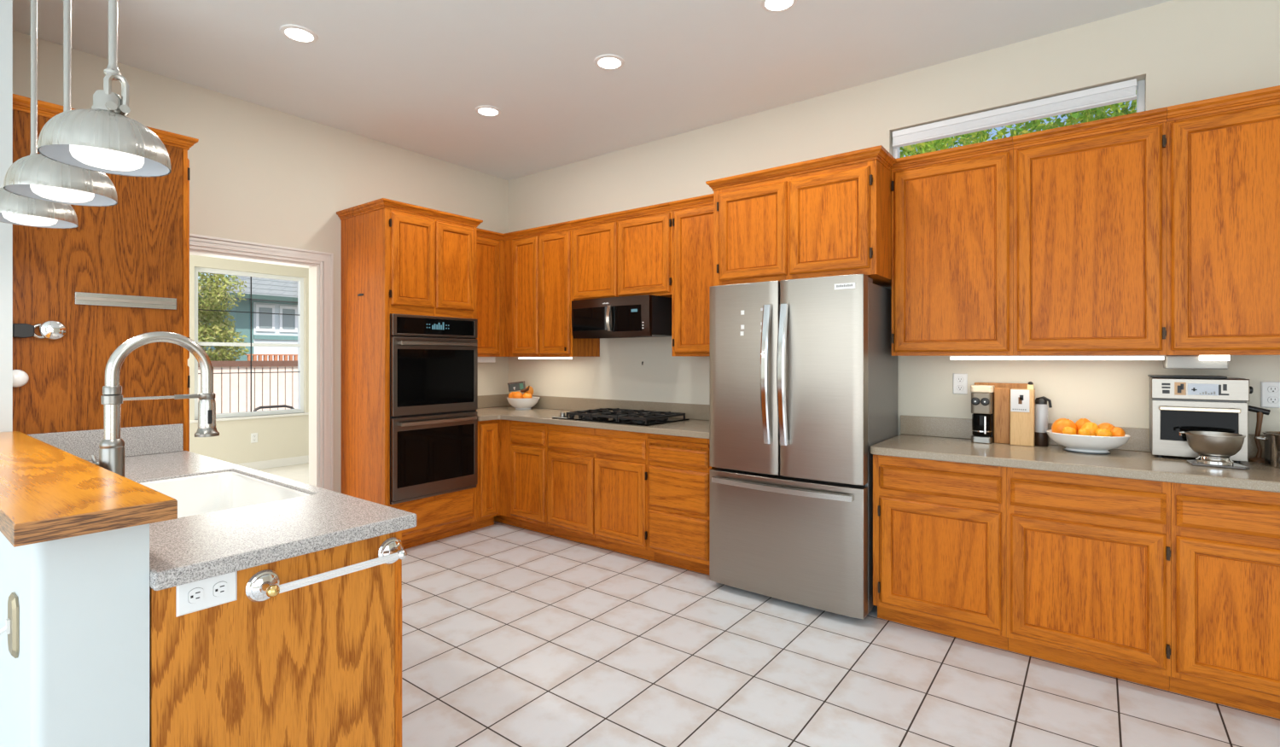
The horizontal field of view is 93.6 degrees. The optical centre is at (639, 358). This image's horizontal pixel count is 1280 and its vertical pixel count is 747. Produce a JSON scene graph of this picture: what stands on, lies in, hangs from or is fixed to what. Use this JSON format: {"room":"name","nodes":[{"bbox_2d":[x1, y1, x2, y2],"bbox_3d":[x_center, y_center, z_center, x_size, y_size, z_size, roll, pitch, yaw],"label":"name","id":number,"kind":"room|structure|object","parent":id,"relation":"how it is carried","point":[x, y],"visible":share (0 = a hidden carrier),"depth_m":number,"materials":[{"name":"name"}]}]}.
{"room":"kitchen","nodes":[
{"label":"kitchen","id":0,"kind":"room"},
{"bbox_2d":[0,0,149,746],"bbox_3d":[-2.239,-0.169,2.084,2.872,3.068,0.190,0,0,37],"label":"wall","id":1,"kind":"structure","parent":0,"point":[79,675],"depth_m":1.22,"materials":[{"name":"white paint"}]},
{"bbox_2d":[0,591,18,657],"bbox_3d":[-1.301,0.550,1.230,0.072,0.124,0.032,0,0,37],"label":"light switch","id":2,"kind":"object","parent":1,"relation":"attached to","point":[11,627],"visible":1,"depth_m":1.22,"materials":[{"name":"beige plastic"}]},
{"bbox_2d":[0,430,177,546],"bbox_3d":[-1.821,0.315,1.757,1.963,0.040,0.239,0,0,37],"label":"bar","id":3,"kind":"object","parent":1,"relation":"on","point":[48,492],"visible":1,"depth_m":1.27,"materials":[{"name":"brown wood"}]},
{"bbox_2d":[27,423,183,460],"bbox_3d":[-2.405,0.384,2.697,0.018,0.133,0.580,0,0,37],"label":"backsplash","id":4,"kind":"structure","parent":1,"relation":"attached to","point":[166,438],"depth_m":2.76,"materials":[{"name":"grey stone"}]},
{"bbox_2d":[187,254,308,464],"bbox_3d":[-5.425,-0.139,6.528,0.120,3.128,6.200,0,0,37],"label":"wall","id":5,"kind":"structure","parent":0,"point":[279,437],"depth_m":7.34,"materials":[{"name":"beige paint"}]},
{"bbox_2d":[190,266,308,423],"bbox_3d":[-4.758,-0.161,7.375,0.135,1.792,1.295,0,0,37],"label":"window","id":6,"kind":"structure","parent":5,"relation":"in","point":[231,416],"depth_m":7.48,"materials":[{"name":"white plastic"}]},
{"bbox_2d":[250,432,257,442],"bbox_3d":[-4.717,0.972,7.350,0.008,0.116,0.074,0,0,37],"label":"wall outlet","id":7,"kind":"object","parent":5,"relation":"attached to","point":[253,436],"visible":1,"depth_m":7.35,"materials":[{"name":"white plastic"}]},
{"bbox_2d":[237,454,308,469],"bbox_3d":[-5.371,1.315,6.487,0.014,0.100,6.200,0,0,37],"label":"baseboard","id":8,"kind":"structure","parent":5,"relation":"attached to","point":[301,459],"depth_m":7.54,"materials":[{"name":"white paint"}]},
{"bbox_2d":[12,30,508,493],"bbox_3d":[-3.562,-0.139,2.817,0.120,3.128,7.450,0,0,37],"label":"wall","id":9,"kind":"structure","parent":0,"point":[259,174],"depth_m":4.14,"materials":[{"name":"beige paint"}]},
{"bbox_2d":[189,248,319,487],"bbox_3d":[-2.639,0.343,4.034,0.125,2.045,0.885,0,0,37],"label":"door jamb","id":10,"kind":"object","parent":9,"relation":"in","point":[313,268],"depth_m":4.36,"materials":[{"name":"white paint"}]},
{"bbox_2d":[189,233,333,490],"bbox_3d":[-2.581,0.298,3.990,0.024,2.138,1.065,0,0,37],"label":"trim","id":11,"kind":"structure","parent":9,"relation":"attached to","point":[325,260],"depth_m":4.36,"materials":[{"name":"white paint"}]},
{"bbox_2d":[476,227,504,356],"bbox_3d":[-1.466,-0.551,5.169,0.363,1.072,0.507,0,0,37],"label":"upper cabinet","id":12,"kind":"object","parent":9,"relation":"attached to","point":[490,245],"visible":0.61,"depth_m":5.15,"materials":[{"name":"brown wood"}]},
{"bbox_2d":[477,356,495,362],"bbox_3d":[-1.410,0.010,5.157,0.045,0.050,0.400,0,0,37],"label":"light","id":13,"kind":"object","parent":12,"relation":"attached to","point":[480,359],"visible":0.42,"depth_m":5.22,"materials":[{"name":"white plastic"}]},
{"bbox_2d":[256,462,308,483],"bbox_3d":[-3.941,1.395,5.399,3.610,0.060,6.200,0,0,37],"label":"floor","id":14,"kind":"structure","parent":0,"point":[299,473],"depth_m":7.25,"materials":[{"name":"white carpet"}]},
{"bbox_2d":[12,0,1172,180],"bbox_3d":[-0.722,-1.753,0.669,7.240,0.100,7.710,0,0,37],"label":"ceiling","id":15,"kind":"structure","parent":0,"point":[412,75],"depth_m":3.36,"materials":[{"name":"paint"}]},
{"bbox_2d":[0,0,78,228],"bbox_3d":[-2.045,-1.075,2.016,0.234,1.254,0.234,0,0,37],"label":"pendant lamp","id":16,"kind":"object","parent":15,"relation":"hanging from","point":[14,209],"visible":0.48,"depth_m":2.01,"materials":[{"name":"silver metal"}]},
{"bbox_2d":[1,212,58,226],"bbox_3d":[-2.045,-0.471,2.016,0.132,0.047,0.132,0,0,37],"label":"diffuser","id":17,"kind":"object","parent":16,"relation":"attached to","point":[25,219],"depth_m":1.99,"materials":[{"name":"white"}]},
{"bbox_2d":[3,0,117,206],"bbox_3d":[-1.638,-1.075,1.706,0.234,1.254,0.234,0,0,37],"label":"pendant lamp","id":18,"kind":"object","parent":15,"relation":"hanging from","point":[38,177],"visible":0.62,"depth_m":1.67,"materials":[{"name":"silver metal"}]},
{"bbox_2d":[29,184,94,203],"bbox_3d":[-1.638,-0.471,1.706,0.132,0.047,0.132,0,0,37],"label":"diffuser","id":19,"kind":"object","parent":18,"relation":"attached to","point":[59,194],"depth_m":1.68,"materials":[{"name":"white"}]},
{"bbox_2d":[37,0,171,176],"bbox_3d":[-1.249,-1.075,1.410,0.234,1.254,0.234,0,0,37],"label":"pendant lamp","id":20,"kind":"object","parent":15,"relation":"hanging from","point":[100,138],"visible":1,"depth_m":1.38,"materials":[{"name":"silver metal"}]},
{"bbox_2d":[69,144,144,171],"bbox_3d":[-1.249,-0.471,1.410,0.132,0.047,0.132,0,0,37],"label":"diffuser","id":21,"kind":"object","parent":20,"relation":"attached to","point":[107,159],"depth_m":1.38,"materials":[{"name":"white"}]},
{"bbox_2d":[279,24,318,43],"bbox_3d":[-1.787,-1.698,3.151,0.176,0.010,0.176,0,0,37],"label":"recessed light","id":22,"kind":"object","parent":15,"relation":"in","point":[298,33],"visible":1,"depth_m":3.14,"materials":[{"name":"white plastic"}]},
{"bbox_2d":[475,104,500,116],"bbox_3d":[-1.044,-1.698,4.131,0.176,0.010,0.176,0,0,37],"label":"recessed light","id":23,"kind":"object","parent":15,"relation":"in","point":[485,110],"visible":1,"depth_m":4.11,"materials":[{"name":"white"}]},
{"bbox_2d":[593,53,624,69],"bbox_3d":[-0.176,-1.698,3.450,0.176,0.010,0.176,0,0,37],"label":"recessed light","id":24,"kind":"object","parent":15,"relation":"in","point":[608,61],"visible":1,"depth_m":3.44,"materials":[{"name":"white plastic"}]},
{"bbox_2d":[760,0,797,12],"bbox_3d":[0.662,-1.698,2.862,0.176,0.010,0.176,0,0,37],"label":"recessed light","id":25,"kind":"object","parent":15,"relation":"in","point":[774,6],"visible":1,"depth_m":2.88,"materials":[{"name":"white plastic"}]},
{"bbox_2d":[401,520,1279,746],"bbox_3d":[-0.728,1.395,0.661,7.000,0.060,7.450,0,0,37],"label":"floor","id":26,"kind":"structure","parent":0,"point":[513,636],"depth_m":2.58,"materials":[{"name":"tile"}]},
{"bbox_2d":[12,93,198,451],"bbox_3d":[-2.749,0.141,2.995,0.954,2.445,0.640,0,0,37],"label":"pantry cabinet","id":27,"kind":"object","parent":26,"relation":"on","point":[138,245],"depth_m":2.71,"materials":[{"name":"brown wood"}]},
{"bbox_2d":[12,369,29,387],"bbox_3d":[-2.564,0.082,2.470,0.045,0.072,0.072,0,0,37],"label":"hook","id":28,"kind":"object","parent":27,"relation":"attached to","point":[20,378],"visible":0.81,"depth_m":2.47,"materials":[{"name":"white"}]},
{"bbox_2d":[12,320,67,339],"bbox_3d":[-2.522,-0.121,2.526,0.040,0.085,0.164,0,0,40],"label":"can opener","id":29,"kind":"object","parent":27,"relation":"hanging from","point":[51,329],"visible":0.99,"depth_m":2.53,"materials":[{"name":"silver plastic"}]},
{"bbox_2d":[149,529,402,746],"bbox_3d":[-1.637,0.928,2.113,1.948,0.872,0.600,0,0,37],"label":"base cabinet","id":30,"kind":"object","parent":26,"relation":"on","point":[319,664],"visible":0.48,"depth_m":1.50,"materials":[{"name":"brown wood"}]},
{"bbox_2d":[175,570,237,616],"bbox_3d":[-0.980,0.529,1.363,0.008,0.074,0.116,0,0,37],"label":"wall outlet","id":31,"kind":"object","parent":30,"relation":"attached to","point":[199,595],"visible":0.98,"depth_m":1.36,"materials":[{"name":"white plastic"}]},
{"bbox_2d":[188,587,203,603],"bbox_3d":[-0.992,0.529,1.342,0.004,0.035,0.028,0,0,37],"label":"receptacle","id":32,"kind":"object","parent":31,"relation":"attached to","point":[195,594],"depth_m":1.34,"materials":[{"name":"white plastic"}]},
{"bbox_2d":[213,581,227,596],"bbox_3d":[-0.964,0.529,1.380,0.004,0.035,0.028,0,0,37],"label":"receptacle","id":33,"kind":"object","parent":31,"relation":"attached to","point":[220,588],"depth_m":1.38,"materials":[{"name":"white plastic"}]},
{"bbox_2d":[27,423,416,590],"bbox_3d":[-1.622,0.404,2.105,1.980,0.174,0.614,0,0,37],"label":"countertop","id":34,"kind":"structure","parent":30,"relation":"on","point":[185,549],"depth_m":1.67,"materials":[{"name":"grey stone"}]},
{"bbox_2d":[91,331,219,477],"bbox_3d":[-1.490,0.183,1.865,0.098,0.534,0.305,0,0,37],"label":"faucet","id":35,"kind":"object","parent":34,"relation":"on","point":[112,456],"visible":0.96,"depth_m":1.78,"materials":[{"name":"silver metal"}]},
{"bbox_2d":[139,471,311,517],"bbox_3d":[-1.497,0.560,2.071,0.737,0.202,0.404,0,0,37],"label":"sink","id":36,"kind":"object","parent":34,"relation":"in","point":[221,491],"visible":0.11,"depth_m":2.33,"materials":[{"name":"white ceramic"}]},
{"bbox_2d":[244,536,407,602],"bbox_3d":[-0.786,0.550,1.565,0.072,0.076,0.406,0,0,37],"label":"towel bar","id":37,"kind":"object","parent":30,"relation":"attached to","point":[264,584],"visible":1,"depth_m":1.48,"materials":[{"name":"silver metal"}]},
{"bbox_2d":[336,197,482,549],"bbox_3d":[-1.740,0.141,4.579,0.644,2.447,0.830,0,0,37],"label":"tall cabinet","id":38,"kind":"object","parent":26,"relation":"on","point":[404,258],"visible":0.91,"depth_m":4.30,"materials":[{"name":"brown wood"}]},
{"bbox_2d":[389,313,477,504],"bbox_3d":[-1.467,0.347,4.386,0.090,1.312,0.716,0,0,37],"label":"double oven","id":39,"kind":"object","parent":38,"relation":"in","point":[433,360],"visible":1,"depth_m":4.35,"materials":[{"name":"black metal"}]},
{"bbox_2d":[470,418,500,530],"bbox_3d":[-1.445,0.928,4.977,0.628,0.872,0.228,0,0,37],"label":"base cabinet","id":40,"kind":"object","parent":26,"relation":"on","point":[488,485],"visible":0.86,"depth_m":4.79,"materials":[{"name":"brown wood"}]},
{"bbox_2d":[494,418,554,535],"bbox_3d":[-0.988,0.928,5.142,1.160,0.872,0.628,0,0,37],"label":"base cabinet","id":41,"kind":"object","parent":26,"relation":"on","point":[523,445],"visible":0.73,"depth_m":4.70,"materials":[{"name":"brown wood"}]},
{"bbox_2d":[476,394,709,438],"bbox_3d":[-0.472,0.415,4.620,2.610,0.152,0.834,0,0,37],"label":"countertop","id":42,"kind":"structure","parent":41,"relation":"on","point":[496,406],"depth_m":4.70,"materials":[{"name":"grey stone"}]},
{"bbox_2d":[506,395,540,409],"bbox_3d":[-1.041,0.399,5.353,0.295,0.104,0.295,0,0,37],"label":"fruit bowl","id":43,"kind":"object","parent":42,"relation":"on","point":[519,404],"visible":0.91,"depth_m":5.25,"materials":[{"name":"white ceramic"}]},
{"bbox_2d":[508,391,514,398],"bbox_3d":[-1.127,0.339,5.353,0.090,0.081,0.084,0,0,37],"label":"orange","id":44,"kind":"object","parent":43,"relation":"in","point":[510,394],"visible":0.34,"depth_m":5.32,"materials":[{"name":"food"}]},
{"bbox_2d":[507,380,525,391],"bbox_3d":[-1.108,0.250,5.396,0.148,0.094,0.064,0,0,6],"label":"electrical outlet","id":45,"kind":"object","parent":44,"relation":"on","point":[517,386],"visible":0.89,"depth_m":5.37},
{"bbox_2d":[512,391,522,398],"bbox_3d":[-1.077,0.335,5.290,0.092,0.085,0.088,0,0,37],"label":"orange","id":46,"kind":"object","parent":43,"relation":"in","point":[516,394],"visible":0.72,"depth_m":5.26,"materials":[{"name":"food"}]},
{"bbox_2d":[520,385,529,392],"bbox_3d":[-1.005,0.269,5.276,0.103,0.064,0.030,0,0,37],"label":"chili","id":47,"kind":"object","parent":46,"relation":"on","point":[524,390],"visible":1,"depth_m":5.26,"materials":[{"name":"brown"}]},
{"bbox_2d":[522,392,532,398],"bbox_3d":[-0.990,0.339,5.277,0.090,0.077,0.088,0,0,37],"label":"orange","id":48,"kind":"object","parent":43,"relation":"in","point":[526,395],"visible":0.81,"depth_m":5.25,"materials":[{"name":"food"}]},
{"bbox_2d":[523,385,533,395],"bbox_3d":[-0.991,0.301,5.359,0.087,0.108,0.080,0,0,37],"label":"orange","id":49,"kind":"object","parent":43,"relation":"in","point":[531,389],"visible":0.38,"depth_m":5.33,"materials":[{"name":"food"}]},
{"bbox_2d":[551,407,689,425],"bbox_3d":[-0.153,0.422,4.477,0.905,0.056,0.520,0,0,37],"label":"cooktop","id":50,"kind":"object","parent":42,"relation":"in","point":[642,417],"visible":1,"depth_m":4.33,"materials":[{"name":"black metal"}]},
{"bbox_2d":[546,423,654,560],"bbox_3d":[-0.148,0.928,4.503,0.948,0.872,0.628,0,0,37],"label":"base cabinet","id":51,"kind":"object","parent":26,"relation":"on","point":[597,478],"visible":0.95,"depth_m":4.23,"materials":[{"name":"brown wood"}]},
{"bbox_2d":[647,433,715,575],"bbox_3d":[0.423,0.928,4.068,0.490,0.872,0.628,0,0,37],"label":"base cabinet","id":52,"kind":"object","parent":26,"relation":"on","point":[678,468],"visible":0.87,"depth_m":3.82,"materials":[{"name":"brown wood"}]},
{"bbox_2d":[709,273,897,618],"bbox_3d":[0.951,0.467,3.554,0.905,1.794,0.782,0,0,37],"label":"refrigerator","id":53,"kind":"object","parent":26,"relation":"on","point":[803,372],"visible":0.98,"depth_m":3.25,"materials":[{"name":"grey metal"}]},
{"bbox_2d":[872,453,1008,650],"bbox_3d":[1.617,0.928,3.160,0.591,0.872,0.628,0,0,37],"label":"base cabinet","id":54,"kind":"object","parent":26,"relation":"on","point":[939,526],"visible":0.85,"depth_m":2.90,"materials":[{"name":"brown wood"}]},
{"bbox_2d":[870,414,1279,492],"bbox_3d":[2.066,0.415,2.806,1.760,0.152,0.648,0,0,37],"label":"countertop","id":55,"kind":"structure","parent":54,"relation":"on","point":[930,438],"depth_m":2.77,"materials":[{"name":"grey stone"}]},
{"bbox_2d":[970,384,994,443],"bbox_3d":[1.839,0.297,3.229,0.107,0.306,0.124,0,0,37],"label":"coffee maker","id":56,"kind":"object","parent":55,"relation":"on","point":[981,395],"visible":1,"depth_m":3.19,"materials":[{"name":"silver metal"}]},
{"bbox_2d":[994,387,1010,443],"bbox_3d":[1.925,0.303,3.193,0.072,0.295,0.030,0,0,37],"label":"cutting board","id":57,"kind":"object","parent":55,"relation":"on","point":[1002,395],"visible":1,"depth_m":3.18,"materials":[{"name":"brown wood"}]},
{"bbox_2d":[974,382,1033,441],"bbox_3d":[1.964,0.291,3.249,0.275,0.318,0.026,0,0,37],"label":"cutting board","id":58,"kind":"object","parent":55,"relation":"on","point":[1010,386],"visible":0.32,"depth_m":3.25,"materials":[{"name":"brown wood"}]},
{"bbox_2d":[1010,381,1035,446],"bbox_3d":[1.990,0.285,3.127,0.105,0.331,0.073,0,0,37],"label":"cutting board","id":59,"kind":"object","parent":55,"relation":"on","point":[1022,400],"visible":1,"depth_m":3.10,"materials":[{"name":"brown wood"}]},
{"bbox_2d":[1034,395,1052,446],"bbox_3d":[2.073,0.322,3.100,0.064,0.257,0.071,0,0,-3],"label":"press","id":60,"kind":"object","parent":55,"relation":"on","point":[1041,406],"visible":0.96,"depth_m":3.08,"materials":[{"name":"silver"}]},
{"bbox_2d":[1045,429,1130,453],"bbox_3d":[2.166,0.406,2.913,0.332,0.090,0.272,0,0,37],"label":"fruit bowl","id":61,"kind":"object","parent":55,"relation":"on","point":[1080,444],"visible":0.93,"depth_m":2.83,"materials":[{"name":"white ceramic"}]},
{"bbox_2d":[1051,418,1076,433],"bbox_3d":[2.102,0.350,2.978,0.104,0.109,0.093,0,0,37],"label":"orange","id":62,"kind":"object","parent":61,"relation":"in","point":[1060,423],"visible":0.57,"depth_m":2.95,"materials":[{"name":"food"}]},
{"bbox_2d":[1061,426,1076,434],"bbox_3d":[2.072,0.352,2.900,0.058,0.046,0.046,0,0,37],"label":"lemon","id":63,"kind":"object","parent":61,"relation":"in","point":[1068,430],"visible":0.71,"depth_m":2.89,"materials":[{"name":"food"}]},
{"bbox_2d":[1075,418,1091,435],"bbox_3d":[2.188,0.346,2.961,0.082,0.106,0.084,0,0,37],"label":"orange","id":64,"kind":"object","parent":61,"relation":"in","point":[1081,421],"visible":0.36,"depth_m":2.95,"materials":[{"name":"food"}]},
{"bbox_2d":[1077,427,1090,436],"bbox_3d":[2.110,0.352,2.853,0.047,0.046,0.048,0,0,37],"label":"lemon","id":65,"kind":"object","parent":61,"relation":"in","point":[1083,431],"visible":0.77,"depth_m":2.84,"materials":[{"name":"food"}]},
{"bbox_2d":[1081,421,1099,436],"bbox_3d":[2.164,0.353,2.892,0.074,0.093,0.077,0,0,37],"label":"orange","id":66,"kind":"object","parent":61,"relation":"in","point":[1092,427],"visible":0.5,"depth_m":2.87,"materials":[{"name":"food"}]},
{"bbox_2d":[1095,428,1112,436],"bbox_3d":[2.181,0.353,2.825,0.063,0.049,0.049,0,0,37],"label":"orange","id":67,"kind":"object","parent":61,"relation":"in","point":[1100,432],"visible":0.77,"depth_m":2.81,"materials":[{"name":"food"}]},
{"bbox_2d":[1097,422,1115,430],"bbox_3d":[2.245,0.356,2.897,0.087,0.091,0.084,0,0,37],"label":"orange","id":68,"kind":"object","parent":61,"relation":"in","point":[1105,425],"visible":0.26,"depth_m":2.87,"materials":[{"name":"food"}]},
{"bbox_2d":[1110,426,1125,436],"bbox_3d":[2.249,0.352,2.828,0.056,0.058,0.068,0,0,37],"label":"orange","id":69,"kind":"object","parent":61,"relation":"in","point":[1117,432],"visible":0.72,"depth_m":2.81,"materials":[{"name":"food"}]},
{"bbox_2d":[1147,374,1253,463],"bbox_3d":[2.515,0.265,2.706,0.336,0.372,0.212,0,0,37],"label":"toaster oven","id":70,"kind":"object","parent":55,"relation":"on","point":[1178,403],"visible":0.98,"depth_m":2.65,"materials":[{"name":"grey metal"}]},
{"bbox_2d":[1178,430,1249,469],"bbox_3d":[2.420,0.382,2.530,0.188,0.137,0.190,0,0,3],"label":"footed bowl","id":71,"kind":"object","parent":55,"relation":"on","point":[1214,449],"visible":1,"depth_m":2.49,"materials":[{"name":"grey metal"}]},
{"bbox_2d":[1248,405,1270,462],"bbox_3d":[2.697,0.327,2.628,0.084,0.248,0.060,0,0,37],"label":"stand","id":72,"kind":"object","parent":55,"relation":"on","point":[1260,411],"visible":0.82,"depth_m":2.62,"materials":[{"name":"brown metal"}]},
{"bbox_2d":[1255,430,1279,467],"bbox_3d":[2.714,0.382,2.490,0.186,0.138,0.186,0,0,-6],"label":"cooking pot","id":73,"kind":"object","parent":55,"relation":"on","point":[1271,439],"visible":1,"depth_m":2.50,"materials":[{"name":"silver metal"}]},
{"bbox_2d":[1006,466,1170,690],"bbox_3d":[2.078,0.928,2.809,0.565,0.872,0.628,0,0,37],"label":"base cabinet","id":74,"kind":"object","parent":26,"relation":"on","point":[1088,556],"visible":0.88,"depth_m":2.56,"materials":[{"name":"brown wood"}]},
{"bbox_2d":[1169,482,1279,718],"bbox_3d":[2.536,0.928,2.461,0.584,0.872,0.628,0,0,37],"label":"base cabinet","id":75,"kind":"object","parent":26,"relation":"on","point":[1225,541],"visible":0.87,"depth_m":2.30,"materials":[{"name":"brown wood"}]},
{"bbox_2d":[508,0,1279,435],"bbox_3d":[1.570,-0.139,3.681,7.240,3.128,0.140,0,0,37],"label":"wall","id":76,"kind":"structure","parent":0,"point":[1184,51],"depth_m":3.47,"materials":[{"name":"beige paint"}]},
{"bbox_2d":[503,221,599,356],"bbox_3d":[-0.908,-0.551,5.248,1.158,1.072,0.363,0,0,37],"label":"upper cabinet","id":77,"kind":"object","parent":76,"relation":"attached to","point":[538,260],"visible":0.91,"depth_m":4.98,"materials":[{"name":"brown wood"}]},
{"bbox_2d":[517,356,573,359],"bbox_3d":[-0.808,-0.005,5.082,0.620,0.020,0.045,0,0,37],"label":"light","id":78,"kind":"object","parent":77,"relation":"attached to","point":[520,357],"visible":0.96,"depth_m":5.04,"materials":[{"name":"white plastic"}]},
{"bbox_2d":[477,394,709,419],"bbox_3d":[-0.472,0.395,4.620,2.610,0.111,0.834,0,0,37],"label":"backsplash","id":79,"kind":"structure","parent":76,"relation":"attached to","point":[691,410],"depth_m":5.02,"materials":[{"name":"grey stone"}]},
{"bbox_2d":[570,202,671,300],"bbox_3d":[-0.067,-0.767,4.608,0.954,0.640,0.363,0,0,37],"label":"upper cabinet","id":80,"kind":"object","parent":76,"relation":"attached to","point":[626,253],"visible":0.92,"depth_m":4.44,"materials":[{"name":"brown wood"}]},
{"bbox_2d":[571,294,671,338],"bbox_3d":[-0.120,-0.297,4.566,0.745,0.297,0.493,0,0,37],"label":"microwave","id":81,"kind":"object","parent":80,"relation":"attached to","point":[647,315],"visible":0.95,"depth_m":4.34,"materials":[{"name":"black metal"}]},
{"bbox_2d":[669,193,713,356],"bbox_3d":[0.510,-0.551,4.168,0.498,1.072,0.363,0,0,37],"label":"upper cabinet","id":82,"kind":"object","parent":76,"relation":"attached to","point":[692,218],"visible":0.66,"depth_m":4.09,"materials":[{"name":"brown wood"}]},
{"bbox_2d":[705,145,896,286],"bbox_3d":[1.008,-0.758,3.614,1.033,0.646,0.643,0,0,37],"label":"upper cabinet","id":83,"kind":"object","parent":76,"relation":"attached to","point":[828,216],"visible":0.94,"depth_m":3.31,"materials":[{"name":"brown wood"}]},
{"bbox_2d":[890,136,1017,355],"bbox_3d":[1.705,-0.551,3.259,0.573,1.072,0.363,0,0,37],"label":"upper cabinet","id":84,"kind":"object","parent":76,"relation":"attached to","point":[952,208],"visible":0.94,"depth_m":3.12,"materials":[{"name":"brown wood"}]},
{"bbox_2d":[953,372,967,394],"bbox_3d":[1.813,0.143,3.401,0.074,0.116,0.008,0,0,37],"label":"wall outlet","id":85,"kind":"object","parent":76,"relation":"attached to","point":[960,381],"visible":1,"depth_m":3.40,"materials":[{"name":"white plastic"}]},
{"bbox_2d":[956,377,963,382],"bbox_3d":[1.811,0.119,3.399,0.035,0.028,0.004,0,0,37],"label":"receptacle","id":86,"kind":"object","parent":85,"relation":"attached to","point":[958,379],"depth_m":3.40,"materials":[{"name":"white plastic"}]},
{"bbox_2d":[956,384,963,389],"bbox_3d":[1.811,0.167,3.399,0.035,0.028,0.004,0,0,37],"label":"receptacle","id":87,"kind":"object","parent":85,"relation":"attached to","point":[958,386],"depth_m":3.40,"materials":[{"name":"white plastic"}]},
{"bbox_2d":[892,79,1145,158],"bbox_3d":[2.044,-1.189,3.358,1.191,0.393,0.050,0,0,37],"label":"window","id":88,"kind":"structure","parent":76,"relation":"in","point":[1140,89],"depth_m":2.99,"materials":[{"name":"white plastic"}]},
{"bbox_2d":[892,78,1136,148],"bbox_3d":[2.000,-1.332,3.317,1.146,0.090,0.046,0,0,37],"label":"window blind","id":89,"kind":"object","parent":88,"relation":"attached to","point":[1123,91],"visible":1,"depth_m":3.25,"materials":[{"name":"white plastic"}]},
{"bbox_2d":[900,414,1263,458],"bbox_3d":[2.257,0.395,3.057,1.760,0.111,0.018,0,0,37],"label":"backsplash","id":90,"kind":"structure","parent":76,"relation":"attached to","point":[916,425],"depth_m":3.39,"materials":[{"name":"grey stone"}]},
{"bbox_2d":[1012,106,1167,355],"bbox_3d":[2.161,-0.551,2.913,0.570,1.072,0.363,0,0,37],"label":"upper cabinet","id":91,"kind":"object","parent":76,"relation":"attached to","point":[1090,198],"visible":0.98,"depth_m":2.77,"materials":[{"name":"brown wood"}]},
{"bbox_2d":[949,354,1165,360],"bbox_3d":[2.000,-0.004,2.945,0.865,0.022,0.045,0,0,37],"label":"light","id":92,"kind":"object","parent":91,"relation":"attached to","point":[1019,357],"visible":0.98,"depth_m":2.88,"materials":[{"name":"white plastic"}]},
{"bbox_2d":[1166,85,1279,354],"bbox_3d":[2.619,-0.551,2.564,0.578,1.072,0.363,0,0,37],"label":"upper cabinet","id":93,"kind":"object","parent":76,"relation":"attached to","point":[1223,153],"visible":0.96,"depth_m":2.50,"materials":[{"name":"brown wood"}]},
{"bbox_2d":[1163,354,1230,369],"bbox_3d":[2.478,0.016,2.682,0.205,0.062,0.170,0,0,37],"label":"light","id":94,"kind":"object","parent":93,"relation":"attached to","point":[1207,362],"visible":0.91,"depth_m":2.64,"materials":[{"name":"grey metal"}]},
{"bbox_2d":[1261,381,1279,407],"bbox_3d":[2.796,0.160,2.653,0.074,0.116,0.008,0,0,37],"label":"wall outlet","id":95,"kind":"object","parent":76,"relation":"attached to","point":[1270,390],"visible":1,"depth_m":2.66,"materials":[{"name":"white plastic"}]},
{"bbox_2d":[1267,385,1278,392],"bbox_3d":[2.794,0.137,2.651,0.035,0.028,0.004,0,0,37],"label":"receptacle","id":96,"kind":"object","parent":95,"relation":"attached to","point":[1270,388],"depth_m":2.65,"materials":[{"name":"white plastic"}]},
{"bbox_2d":[1267,396,1278,402],"bbox_3d":[2.794,0.183,2.651,0.035,0.028,0.004,0,0,37],"label":"receptacle","id":97,"kind":"object","parent":95,"relation":"attached to","point":[1270,399],"depth_m":2.65,"materials":[{"name":"white plastic"}]},
{"label":"outside","id":98,"kind":"structure","parent":0,"visible":0},
{"bbox_3d":[-9.614,1.625,12.103,59.000,0.280,60.000,0,0,37],"label":"ground","id":99,"kind":"structure","parent":98,"visible":0},
{"bbox_2d":[197,272,249,367],"bbox_3d":[-9.713,-0.596,11.877,2.023,4.531,3.367,0,0,37],"label":"tree","id":100,"kind":"object","parent":99,"relation":"on","point":[216,327],"visible":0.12,"depth_m":12.58,"materials":[{"name":"green plant"}]},
{"bbox_2d":[197,274,297,367],"bbox_3d":[-9.657,-0.815,20.304,6.200,4.600,9.900,0,0,37],"label":"house","id":101,"kind":"structure","parent":99,"relation":"on","point":[268,295],"depth_m":15.86,"materials":[{"name":"paint"}]},
{"bbox_2d":[197,360,297,413],"bbox_3d":[-7.619,0.755,12.247,0.120,1.420,5.845,0,0,37],"label":"fence","id":102,"kind":"object","parent":99,"relation":"on","point":[232,391],"visible":0.12,"depth_m":12.10,"materials":[{"name":"white wood"}]},
{"bbox_2d":[245,354,297,367],"bbox_3d":[-7.691,0.660,12.814,0.180,1.650,1.260,0,0,37],"label":"balustrade","id":103,"kind":"object","parent":99,"relation":"on","point":[254,356],"visible":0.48,"depth_m":12.65,"materials":[{"name":"brown wood"}]},
{"bbox_2d":[253,404,294,411],"bbox_3d":[-6.102,1.140,10.279,0.044,0.691,0.992,0,0,37],"label":"handrail","id":104,"kind":"object","parent":99,"relation":"on","point":[280,405],"visible":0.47,"depth_m":10.13,"materials":[{"name":"grey metal"}]},
{"bbox_2d":[899,128,991,157],"bbox_3d":[2.850,-1.388,7.880,3.980,6.113,3.355,0,0,10],"label":"tree","id":105,"kind":"object","parent":99,"relation":"on","point":[947,142],"visible":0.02,"depth_m":7.01,"materials":[{"name":"green plant"}]},
{"bbox_2d":[959,89,1136,145],"bbox_3d":[6.726,-1.715,7.510,5.116,6.766,2.491,0,0,33],"label":"tree","id":106,"kind":"object","parent":99,"relation":"on","point":[1086,115],"visible":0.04,"depth_m":7.99,"materials":[{"name":"green plant"}]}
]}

